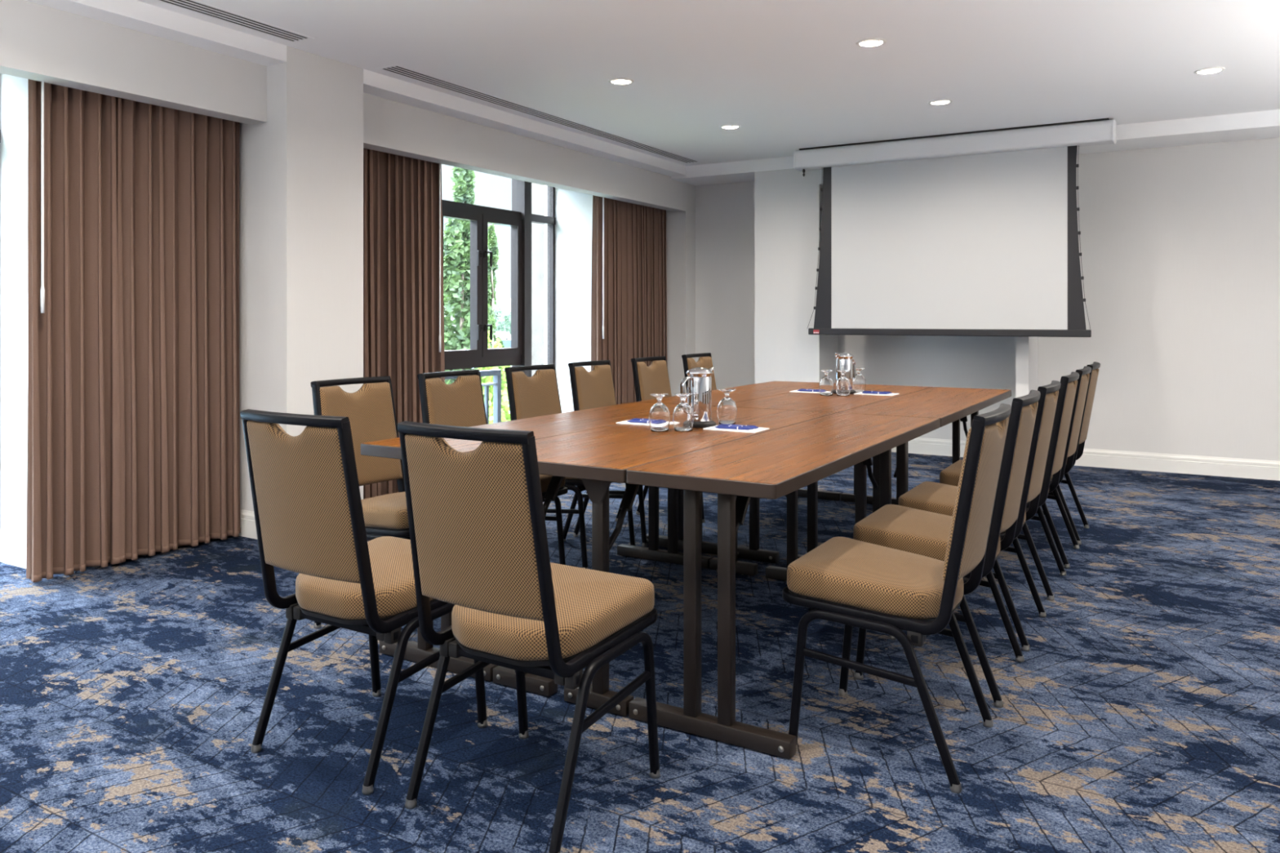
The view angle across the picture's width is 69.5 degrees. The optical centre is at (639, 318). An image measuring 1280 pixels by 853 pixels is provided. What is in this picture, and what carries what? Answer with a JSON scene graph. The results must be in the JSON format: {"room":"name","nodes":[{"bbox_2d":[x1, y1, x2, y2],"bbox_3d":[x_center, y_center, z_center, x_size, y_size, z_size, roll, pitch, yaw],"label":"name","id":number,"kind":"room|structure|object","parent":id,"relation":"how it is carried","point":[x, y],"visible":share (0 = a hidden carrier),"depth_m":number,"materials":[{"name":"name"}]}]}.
{"room":"conference room","nodes":[
{"label":"conference room","id":0,"kind":"room"},
{"bbox_2d":[0,45,695,537],"bbox_3d":[-2.999,-0.193,3.903,1.050,2.740,12.830,0,0,31],"label":"wall","id":1,"kind":"structure","parent":0,"point":[301,169],"depth_m":4.95,"materials":[{"name":"paint"}]},
{"bbox_2d":[0,509,257,568],"bbox_3d":[-2.966,1.107,3.825,0.946,0.140,12.730,0,0,31],"label":"baseboard","id":2,"kind":"structure","parent":1,"relation":"attached to","point":[12,547],"depth_m":4.43,"materials":[{"name":"white paint"}]},
{"bbox_2d":[0,0,266,124],"bbox_3d":[-3.092,-1.190,3.161,0.130,0.297,4.120,0,0,31],"label":"curtain pelmet","id":3,"kind":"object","parent":1,"relation":"attached to","point":[40,42],"depth_m":4.25,"materials":[{"name":"white paint"}]},
{"bbox_2d":[441,178,555,377],"bbox_3d":[-1.302,-0.073,7.566,0.149,2.500,2.000,0,0,31],"label":"window","id":4,"kind":"structure","parent":1,"relation":"in","point":[520,219],"depth_m":7.92,"materials":[{"name":"brown metal"}]},
{"bbox_2d":[363,92,695,213],"bbox_3d":[-0.637,-1.190,7.274,0.130,0.297,4.420,0,0,31],"label":"curtain pelmet","id":5,"kind":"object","parent":1,"relation":"attached to","point":[390,126],"depth_m":6.63,"materials":[{"name":"white paint"}]},
{"bbox_2d":[26,0,686,176],"bbox_3d":[-3.024,-1.450,3.860,1.050,0.225,12.930,0,0,31],"label":"ceiling","id":6,"kind":"structure","parent":0,"point":[135,15],"depth_m":5.32,"materials":[{"name":"white paint"}]},
{"bbox_2d":[26,79,240,582],"bbox_3d":[-2.428,-0.071,4.523,0.146,2.460,1.063,0,0,30],"label":"curtain","id":7,"kind":"object","parent":6,"relation":"hanging from","point":[133,444],"visible":0.86,"depth_m":4.44,"materials":[{"name":"fabric"}]},
{"bbox_2d":[363,147,444,498],"bbox_3d":[-1.606,-0.071,5.902,0.149,2.460,0.984,0,0,31],"label":"curtain","id":8,"kind":"object","parent":6,"relation":"hanging from","point":[403,308],"visible":0.39,"depth_m":6.00,"materials":[{"name":"fabric"}]},
{"bbox_2d":[591,195,667,404],"bbox_3d":[-0.067,-0.071,8.512,0.152,2.460,1.282,0,0,29],"label":"curtain","id":9,"kind":"object","parent":6,"relation":"hanging from","point":[628,281],"visible":0.52,"depth_m":8.38,"materials":[{"name":"fabric"}]},
{"bbox_2d":[531,182,544,376],"bbox_3d":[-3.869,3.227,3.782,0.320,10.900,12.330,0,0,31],"label":"window","id":10,"kind":"structure","parent":0,"point":[537,190],"depth_m":8.54,"materials":[{"name":"paint"}]},
{"bbox_2d":[0,452,1279,852],"bbox_3d":[0.166,1.237,1.956,8.520,0.120,12.930,0,0,31],"label":"floor","id":11,"kind":"structure","parent":0,"point":[1141,714],"depth_m":2.72,"materials":[{"name":"carpet"}]},
{"bbox_2d":[310,375,409,628],"bbox_3d":[-0.948,0.709,3.589,0.561,0.935,0.456,0,0,32],"label":"banquet chair","id":12,"kind":"object","parent":11,"relation":"on","point":[370,410],"visible":0.52,"depth_m":3.68,"materials":[{"name":"beige fabric"}]},
{"bbox_2d":[240,408,487,795],"bbox_3d":[-0.758,0.709,2.568,0.456,0.935,0.561,0,0,31],"label":"banquet chair","id":13,"kind":"object","parent":11,"relation":"on","point":[308,507],"visible":0.91,"depth_m":2.39,"materials":[{"name":"beige fabric"}]},
{"bbox_2d":[417,369,567,564],"bbox_3d":[-0.654,0.709,4.082,0.561,0.935,0.456,0,0,31],"label":"banquet chair","id":14,"kind":"object","parent":11,"relation":"on","point":[460,402],"visible":0.36,"depth_m":4.15,"materials":[{"name":"beige fabric"}]},
{"bbox_2d":[396,421,660,852],"bbox_3d":[-0.267,0.709,2.281,0.456,0.935,0.561,0,0,31],"label":"banquet chair","id":15,"kind":"object","parent":11,"relation":"on","point":[479,546],"visible":1,"depth_m":2.11,"materials":[{"name":"beige fabric"}]},
{"bbox_2d":[360,401,713,681],"bbox_3d":[-0.278,0.802,3.809,0.503,0.750,1.825,0,0,31],"label":"folding table","id":16,"kind":"object","parent":11,"relation":"on","point":[560,424],"visible":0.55,"depth_m":3.87,"materials":[{"name":"laminate"}]},
{"bbox_2d":[504,364,635,568],"bbox_3d":[-0.346,0.709,4.597,0.561,0.935,0.456,0,0,31],"label":"banquet chair","id":17,"kind":"object","parent":11,"relation":"on","point":[536,395],"visible":0.39,"depth_m":4.65,"materials":[{"name":"beige fabric"}]},
{"bbox_2d":[568,360,647,546],"bbox_3d":[-0.069,0.709,5.062,0.561,0.935,0.456,0,0,31],"label":"banquet chair","id":18,"kind":"object","parent":11,"relation":"on","point":[594,388],"visible":0.35,"depth_m":5.10,"materials":[{"name":"beige fabric"}]},
{"bbox_2d":[493,406,835,716],"bbox_3d":[0.162,0.802,3.546,0.607,0.750,1.825,0,0,31],"label":"folding table","id":19,"kind":"object","parent":11,"relation":"on","point":[601,457],"visible":0.47,"depth_m":2.97,"materials":[{"name":"laminate"}]},
{"bbox_2d":[615,419,673,426],"bbox_3d":[0.030,0.425,3.749,0.216,0.004,0.140,0,0,31],"label":"notepad","id":20,"kind":"object","parent":19,"relation":"on","point":[625,422],"visible":0.34,"depth_m":3.72,"materials":[{"name":"white paper"}]},
{"bbox_2d":[626,420,648,423],"bbox_3d":[0.013,0.417,3.720,0.146,0.012,0.011,0,0,24],"label":"pen","id":21,"kind":"object","parent":20,"relation":"on","point":[631,421],"visible":0.56,"depth_m":3.72,"materials":[{"name":"blue plastic"}]},
{"bbox_2d":[648,393,670,431],"bbox_3d":[0.074,0.356,3.496,0.081,0.140,0.081,0,0,31],"label":"goblet","id":22,"kind":"object","parent":19,"relation":"on","point":[659,414],"visible":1,"depth_m":3.47,"materials":[{"name":"clear glass"}]},
{"bbox_2d":[672,392,693,431],"bbox_3d":[0.165,0.356,3.506,0.081,0.140,0.081,0,0,31],"label":"goblet","id":23,"kind":"object","parent":19,"relation":"on","point":[683,414],"visible":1,"depth_m":3.48,"materials":[{"name":"clear glass"}]},
{"bbox_2d":[680,366,715,427],"bbox_3d":[0.234,0.310,3.644,0.132,0.232,0.144,0,0,14],"label":"pitcher","id":24,"kind":"object","parent":19,"relation":"on","point":[699,380],"visible":0.85,"depth_m":3.61,"materials":[{"name":"silver metal"}]},
{"bbox_2d":[716,388,737,424],"bbox_3d":[0.352,0.356,3.732,0.081,0.140,0.081,0,0,31],"label":"goblet","id":25,"kind":"object","parent":19,"relation":"on","point":[726,411],"visible":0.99,"depth_m":3.70,"materials":[{"name":"clear glass"}]},
{"bbox_2d":[702,425,769,433],"bbox_3d":[0.370,0.425,3.543,0.216,0.004,0.140,0,0,31],"label":"notepad","id":26,"kind":"object","parent":19,"relation":"on","point":[759,429],"visible":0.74,"depth_m":3.50,"materials":[{"name":"white paper"}]},
{"bbox_2d":[714,426,751,430],"bbox_3d":[0.353,0.417,3.514,0.146,0.012,0.011,0,0,24],"label":"pen","id":27,"kind":"object","parent":26,"relation":"on","point":[717,427],"visible":1,"depth_m":3.51,"materials":[{"name":"blue plastic"}]},
{"bbox_2d":[717,424,751,429],"bbox_3d":[0.361,0.417,3.528,0.146,0.012,0.011,0,0,34],"label":"pen","id":28,"kind":"object","parent":26,"relation":"on","point":[720,424],"visible":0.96,"depth_m":3.55,"materials":[{"name":"blue plastic"}]},
{"bbox_2d":[729,425,755,429],"bbox_3d":[0.373,0.417,3.540,0.146,0.012,0.011,0,0,31],"label":"pen","id":29,"kind":"object","parent":26,"relation":"on","point":[751,427],"visible":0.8,"depth_m":3.51,"materials":[{"name":"blue plastic"}]},
{"bbox_2d":[728,423,758,428],"bbox_3d":[0.393,0.417,3.566,0.146,0.012,0.011,0,0,38],"label":"pen","id":30,"kind":"object","parent":26,"relation":"on","point":[754,426],"visible":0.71,"depth_m":3.54,"materials":[{"name":"blue plastic"}]},
{"bbox_2d":[631,355,705,522],"bbox_3d":[0.268,0.709,5.628,0.561,0.935,0.456,0,0,31],"label":"banquet chair","id":31,"kind":"object","parent":11,"relation":"on","point":[654,378],"visible":0.29,"depth_m":5.68,"materials":[{"name":"beige fabric"}]},
{"bbox_2d":[681,352,749,503],"bbox_3d":[0.602,0.709,6.186,0.561,0.935,0.456,0,0,31],"label":"banquet chair","id":32,"kind":"object","parent":11,"relation":"on","point":[704,361],"visible":0.12,"depth_m":6.33,"materials":[{"name":"beige fabric"}]},
{"bbox_2d":[639,381,841,555],"bbox_3d":[0.662,0.802,5.384,0.503,0.750,1.825,0,0,31],"label":"folding table","id":33,"kind":"object","parent":11,"relation":"on","point":[744,393],"visible":0.28,"depth_m":5.16,"materials":[{"name":"laminate"}]},
{"bbox_2d":[626,413,939,759],"bbox_3d":[0.603,0.802,3.284,0.503,0.750,1.825,0,0,31],"label":"folding table","id":34,"kind":"object","parent":11,"relation":"on","point":[773,464],"visible":0.79,"depth_m":2.61,"materials":[{"name":"laminate"}]},
{"bbox_2d":[734,384,933,563],"bbox_3d":[1.102,0.802,5.121,0.607,0.750,1.825,0,0,31],"label":"folding table","id":35,"kind":"object","parent":11,"relation":"on","point":[806,402],"visible":0.27,"depth_m":4.57,"materials":[{"name":"laminate"}]},
{"bbox_2d":[789,390,819,393],"bbox_3d":[0.992,0.425,5.341,0.216,0.004,0.140,0,0,31],"label":"notepad","id":36,"kind":"object","parent":35,"relation":"on","point":[793,391],"visible":0.42,"depth_m":5.30,"materials":[{"name":"white paper"}]},
{"bbox_2d":[796,389,819,391],"bbox_3d":[0.975,0.417,5.312,0.146,0.012,0.011,0,0,24],"label":"pen","id":37,"kind":"object","parent":36,"relation":"on","point":[802,390],"visible":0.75,"depth_m":5.31,"materials":[{"name":"blue plastic"}]},
{"bbox_2d":[818,369,833,395],"bbox_3d":[1.034,0.356,5.118,0.081,0.140,0.081,0,0,31],"label":"goblet","id":38,"kind":"object","parent":35,"relation":"on","point":[826,384],"visible":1,"depth_m":5.09,"materials":[{"name":"clear glass"}]},
{"bbox_2d":[835,369,850,395],"bbox_3d":[1.122,0.356,5.101,0.081,0.140,0.081,0,0,31],"label":"goblet","id":39,"kind":"object","parent":35,"relation":"on","point":[842,384],"visible":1,"depth_m":5.07,"materials":[{"name":"clear glass"}]},
{"bbox_2d":[832,352,856,394],"bbox_3d":[1.161,0.310,5.247,0.132,0.232,0.144,0,0,12],"label":"pitcher","id":40,"kind":"object","parent":35,"relation":"on","point":[844,361],"visible":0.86,"depth_m":5.21,"materials":[{"name":"silver metal"}]},
{"bbox_2d":[853,367,866,392],"bbox_3d":[1.266,0.356,5.341,0.081,0.140,0.081,0,0,31],"label":"goblet","id":41,"kind":"object","parent":35,"relation":"on","point":[860,384],"visible":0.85,"depth_m":5.31,"materials":[{"name":"clear glass"}]},
{"bbox_2d":[853,391,898,395],"bbox_3d":[1.328,0.425,5.182,0.216,0.004,0.140,0,0,31],"label":"notepad","id":42,"kind":"object","parent":35,"relation":"on","point":[860,393],"visible":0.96,"depth_m":5.14,"materials":[{"name":"white paper"}]},
{"bbox_2d":[862,391,888,394],"bbox_3d":[1.311,0.417,5.153,0.146,0.012,0.011,0,0,24],"label":"pen","id":43,"kind":"object","parent":42,"relation":"on","point":[873,393],"visible":1,"depth_m":5.15,"materials":[{"name":"blue plastic"}]},
{"bbox_2d":[782,403,1011,793],"bbox_3d":[0.727,0.709,2.582,0.561,0.935,0.456,0,0,31],"label":"banquet chair","id":44,"kind":"object","parent":11,"relation":"on","point":[849,582],"visible":0.99,"depth_m":2.44,"materials":[{"name":"beige fabric"}]},
{"bbox_2d":[839,386,1011,512],"bbox_3d":[1.542,0.802,4.859,0.503,0.750,1.825,0,0,31],"label":"folding table","id":45,"kind":"object","parent":11,"relation":"on","point":[949,405],"visible":0.48,"depth_m":4.53,"materials":[{"name":"laminate"}]},
{"bbox_2d":[853,389,1040,707],"bbox_3d":[1.026,0.709,3.083,0.561,0.935,0.456,0,0,30],"label":"banquet chair","id":46,"kind":"object","parent":11,"relation":"on","point":[910,530],"visible":0.75,"depth_m":2.93,"materials":[{"name":"beige fabric"}]},
{"bbox_2d":[897,380,1060,651],"bbox_3d":[1.308,0.709,3.556,0.561,0.935,0.456,0,0,31],"label":"banquet chair","id":47,"kind":"object","parent":11,"relation":"on","point":[930,496],"visible":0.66,"depth_m":3.39,"materials":[{"name":"black paint"}]},
{"bbox_2d":[939,371,1079,600],"bbox_3d":[1.657,0.709,4.141,0.561,0.935,0.456,0,0,31],"label":"banquet chair","id":48,"kind":"object","parent":11,"relation":"on","point":[950,475],"visible":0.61,"depth_m":3.90,"materials":[{"name":"black paint"}]},
{"bbox_2d":[1035,365,1091,568],"bbox_3d":[1.952,0.709,4.635,0.561,0.935,0.456,0,0,31],"label":"banquet chair","id":49,"kind":"object","parent":11,"relation":"on","point":[1084,375],"visible":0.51,"depth_m":4.39,"materials":[{"name":"black paint"}]},
{"bbox_2d":[1048,361,1100,544],"bbox_3d":[2.226,0.709,5.094,0.561,0.935,0.456,0,0,31],"label":"banquet chair","id":50,"kind":"object","parent":11,"relation":"on","point":[1095,367],"visible":0.29,"depth_m":4.87,"materials":[{"name":"black paint"}]},
{"bbox_2d":[137,0,1279,165],"bbox_3d":[0.625,-1.493,1.682,7.450,0.140,12.930,0,0,31],"label":"ceiling","id":51,"kind":"structure","parent":0,"point":[793,75],"depth_m":5.04,"materials":[{"name":"white paint"}]},
{"bbox_2d":[154,0,314,43],"bbox_3d":[-2.652,-1.437,3.166,0.156,0.032,3.636,0,0,31],"label":"ceiling vent","id":52,"kind":"object","parent":51,"relation":"in","point":[196,6],"visible":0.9,"depth_m":4.40,"materials":[{"name":"grey metal"}]},
{"bbox_2d":[377,64,700,163],"bbox_3d":[-0.472,-1.437,6.820,0.156,0.032,3.746,0,0,31],"label":"ceiling vent","id":53,"kind":"object","parent":51,"relation":"in","point":[405,72],"visible":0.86,"depth_m":6.27,"materials":[{"name":"grey metal"}]},
{"bbox_2d":[608,77,634,84],"bbox_3d":[-0.113,-1.448,5.537,0.154,0.061,0.154,0,0,31],"label":"recessed light","id":54,"kind":"object","parent":51,"relation":"in","point":[619,81],"visible":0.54,"depth_m":5.58,"materials":[{"name":"white paint"}]},
{"bbox_2d":[720,124,740,128],"bbox_3d":[0.670,-1.448,6.850,0.154,0.061,0.154,0,0,31],"label":"recessed light","id":55,"kind":"object","parent":51,"relation":"in","point":[729,126],"visible":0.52,"depth_m":6.88,"materials":[{"name":"white paint"}]},
{"bbox_2d":[855,37,886,47],"bbox_3d":[1.192,-1.448,4.758,0.154,0.061,0.154,0,0,31],"label":"recessed light","id":56,"kind":"object","parent":51,"relation":"in","point":[873,42],"visible":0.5,"depth_m":4.79,"materials":[{"name":"white paint"}]},
{"bbox_2d":[928,99,952,105],"bbox_3d":[1.975,-1.448,6.071,0.154,0.061,0.154,0,0,31],"label":"recessed light","id":57,"kind":"object","parent":51,"relation":"in","point":[936,102],"visible":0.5,"depth_m":6.11,"materials":[{"name":"white paint"}]},
{"bbox_2d":[793,117,1116,337],"bbox_3d":[2.357,-0.643,7.188,2.404,1.560,0.176,0,0,31],"label":"projection screen","id":58,"kind":"object","parent":51,"relation":"hanging from","point":[969,233],"visible":1,"depth_m":7.13,"materials":[{"name":"white fabric"}]},
{"bbox_2d":[671,109,1279,185],"bbox_3d":[3.626,-1.368,7.013,7.560,0.110,0.500,0,0,31],"label":"molding","id":59,"kind":"structure","parent":51,"relation":"attached to","point":[1260,124],"depth_m":6.76,"materials":[{"name":"white paint"}]},
{"bbox_2d":[1193,66,1225,74],"bbox_3d":[3.269,-1.448,5.298,0.154,0.061,0.154,0,0,31],"label":"recessed light","id":60,"kind":"object","parent":51,"relation":"in","point":[1209,70],"visible":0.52,"depth_m":5.32,"materials":[{"name":"white paint"}]},
{"bbox_2d":[695,137,1279,461],"bbox_3d":[3.334,-0.173,7.245,8.500,2.700,0.600,0,0,31],"label":"wall","id":61,"kind":"structure","parent":0,"point":[1180,244],"depth_m":7.21,"materials":[{"name":"paint"}]},
{"bbox_2d":[891,437,1279,480],"bbox_3d":[3.643,1.107,6.993,7.510,0.140,0.516,0,0,31],"label":"baseboard","id":62,"kind":"structure","parent":61,"relation":"attached to","point":[1133,460],"depth_m":7.07,"materials":[{"name":"white paint"}]},
{"bbox_3d":[-3.625,1.287,4.219,0.350,0.180,12.730,0,0,31],"label":"floor","id":63,"kind":"structure","parent":0,"visible":0},
{"bbox_2d":[444,369,501,424],"bbox_3d":[-1.690,0.830,7.628,0.050,0.735,1.630,0,0,31],"label":"balcony railing","id":64,"kind":"object","parent":63,"relation":"on","point":[496,374],"visible":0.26,"depth_m":8.28,"materials":[{"name":"white metal"}]},
{"label":"outside","id":65,"kind":"structure","parent":0,"visible":0},
{"bbox_3d":[-3.255,8.677,25.233,20.550,1.000,80.000,0,0,31],"label":"floor","id":66,"kind":"structure","parent":65,"visible":0},
{"bbox_2d":[443,166,493,384],"bbox_3d":[-4.814,1.784,24.714,2.430,12.785,1.846,0,0,-13],"label":"tree","id":67,"kind":"object","parent":66,"relation":"on","point":[456,250],"visible":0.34,"depth_m":24.48,"materials":[{"name":"green plant"}]},
{"bbox_2d":[476,330,511,423],"bbox_3d":[-2.320,4.135,13.796,1.746,8.083,1.824,0,0,-40],"label":"shrub","id":68,"kind":"object","parent":66,"relation":"on","point":[505,415],"visible":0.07,"depth_m":13.93,"materials":[{"name":"green plant"}]},
{"bbox_2d":[488,224,504,348],"bbox_3d":[-4.702,2.603,28.976,1.143,11.148,1.095,0,0,31],"label":"tree","id":69,"kind":"object","parent":66,"relation":"on","point":[493,244],"visible":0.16,"depth_m":28.88,"materials":[{"name":"green plant"}]},
{"bbox_2d":[503,365,511,420],"bbox_3d":[-2.415,4.449,17.081,0.889,7.456,0.965,0,0,31],"label":"shrub","id":70,"kind":"object","parent":66,"relation":"on","point":[504,378],"visible":0.02,"depth_m":17.07,"materials":[{"name":"green plant"}]},
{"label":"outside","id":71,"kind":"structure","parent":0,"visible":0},
{"bbox_3d":[-140.552,1.810,549.462,420.083,11.133,355.143,0,0,31],"label":"floor","id":72,"kind":"structure","parent":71,"visible":0},
{"bbox_2d":[495,304,509,333],"bbox_3d":[-57.301,0.217,359.850,11.800,10.920,8.500,0,0,0],"label":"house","id":73,"kind":"structure","parent":72,"relation":"on","point":[504,308],"depth_m":357.93,"materials":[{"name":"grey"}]},
{"bbox_2d":[496,298,511,309],"bbox_3d":[-54.259,-2.923,378.500,10.800,10.200,7.800,0,0,0],"label":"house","id":74,"kind":"structure","parent":72,"relation":"on","point":[507,302],"depth_m":375.65,"materials":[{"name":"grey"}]},
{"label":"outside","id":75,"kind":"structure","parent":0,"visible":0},
{"bbox_2d":[502,340,511,347],"bbox_3d":[-69.521,8.017,290.500,98.589,2.280,59.386,0,0,31],"label":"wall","id":76,"kind":"structure","parent":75,"point":[507,344],"depth_m":290.00,"materials":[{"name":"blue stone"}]},
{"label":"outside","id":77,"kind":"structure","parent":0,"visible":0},
{"bbox_3d":[-69.760,8.027,335.500,144.022,2.260,135.155,0,0,31],"label":"shore","id":78,"kind":"object","parent":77,"visible":0},
{"bbox_2d":[493,302,503,331],"bbox_3d":[-49.977,0.415,324.251,5.225,12.964,5.299,0,0,31],"label":"tree","id":79,"kind":"object","parent":78,"relation":"on","point":[498,313],"visible":0.39,"depth_m":323.76,"materials":[{"name":"green plant"}]},
{"bbox_2d":[495,316,505,339],"bbox_3d":[-45.774,3.187,304.004,3.609,7.419,3.974,0,0,31],"label":"tree","id":80,"kind":"object","parent":78,"relation":"on","point":[500,324],"visible":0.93,"depth_m":303.10,"materials":[{"name":"green plant"}]},
{"bbox_2d":[494,331,511,339],"bbox_3d":[-44.199,5.577,295.000,5.600,2.600,1.900,0,0,0],"label":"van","id":81,"kind":"object","parent":78,"relation":"on","point":[503,335],"visible":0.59,"depth_m":294.14,"materials":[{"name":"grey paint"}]},
{"bbox_2d":[501,311,511,333],"bbox_3d":[-45.674,2.237,313.865,4.507,9.321,4.978,0,0,31],"label":"tree","id":82,"kind":"object","parent":78,"relation":"on","point":[507,318],"visible":0.58,"depth_m":312.72,"materials":[{"name":"green plant"}]},
{"bbox_2d":[508,309,511,335],"bbox_3d":[-45.022,1.571,328.149,4.666,10.653,4.077,0,0,31],"label":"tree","id":83,"kind":"object","parent":78,"relation":"on","point":[509,331],"visible":0.05,"depth_m":327.49,"materials":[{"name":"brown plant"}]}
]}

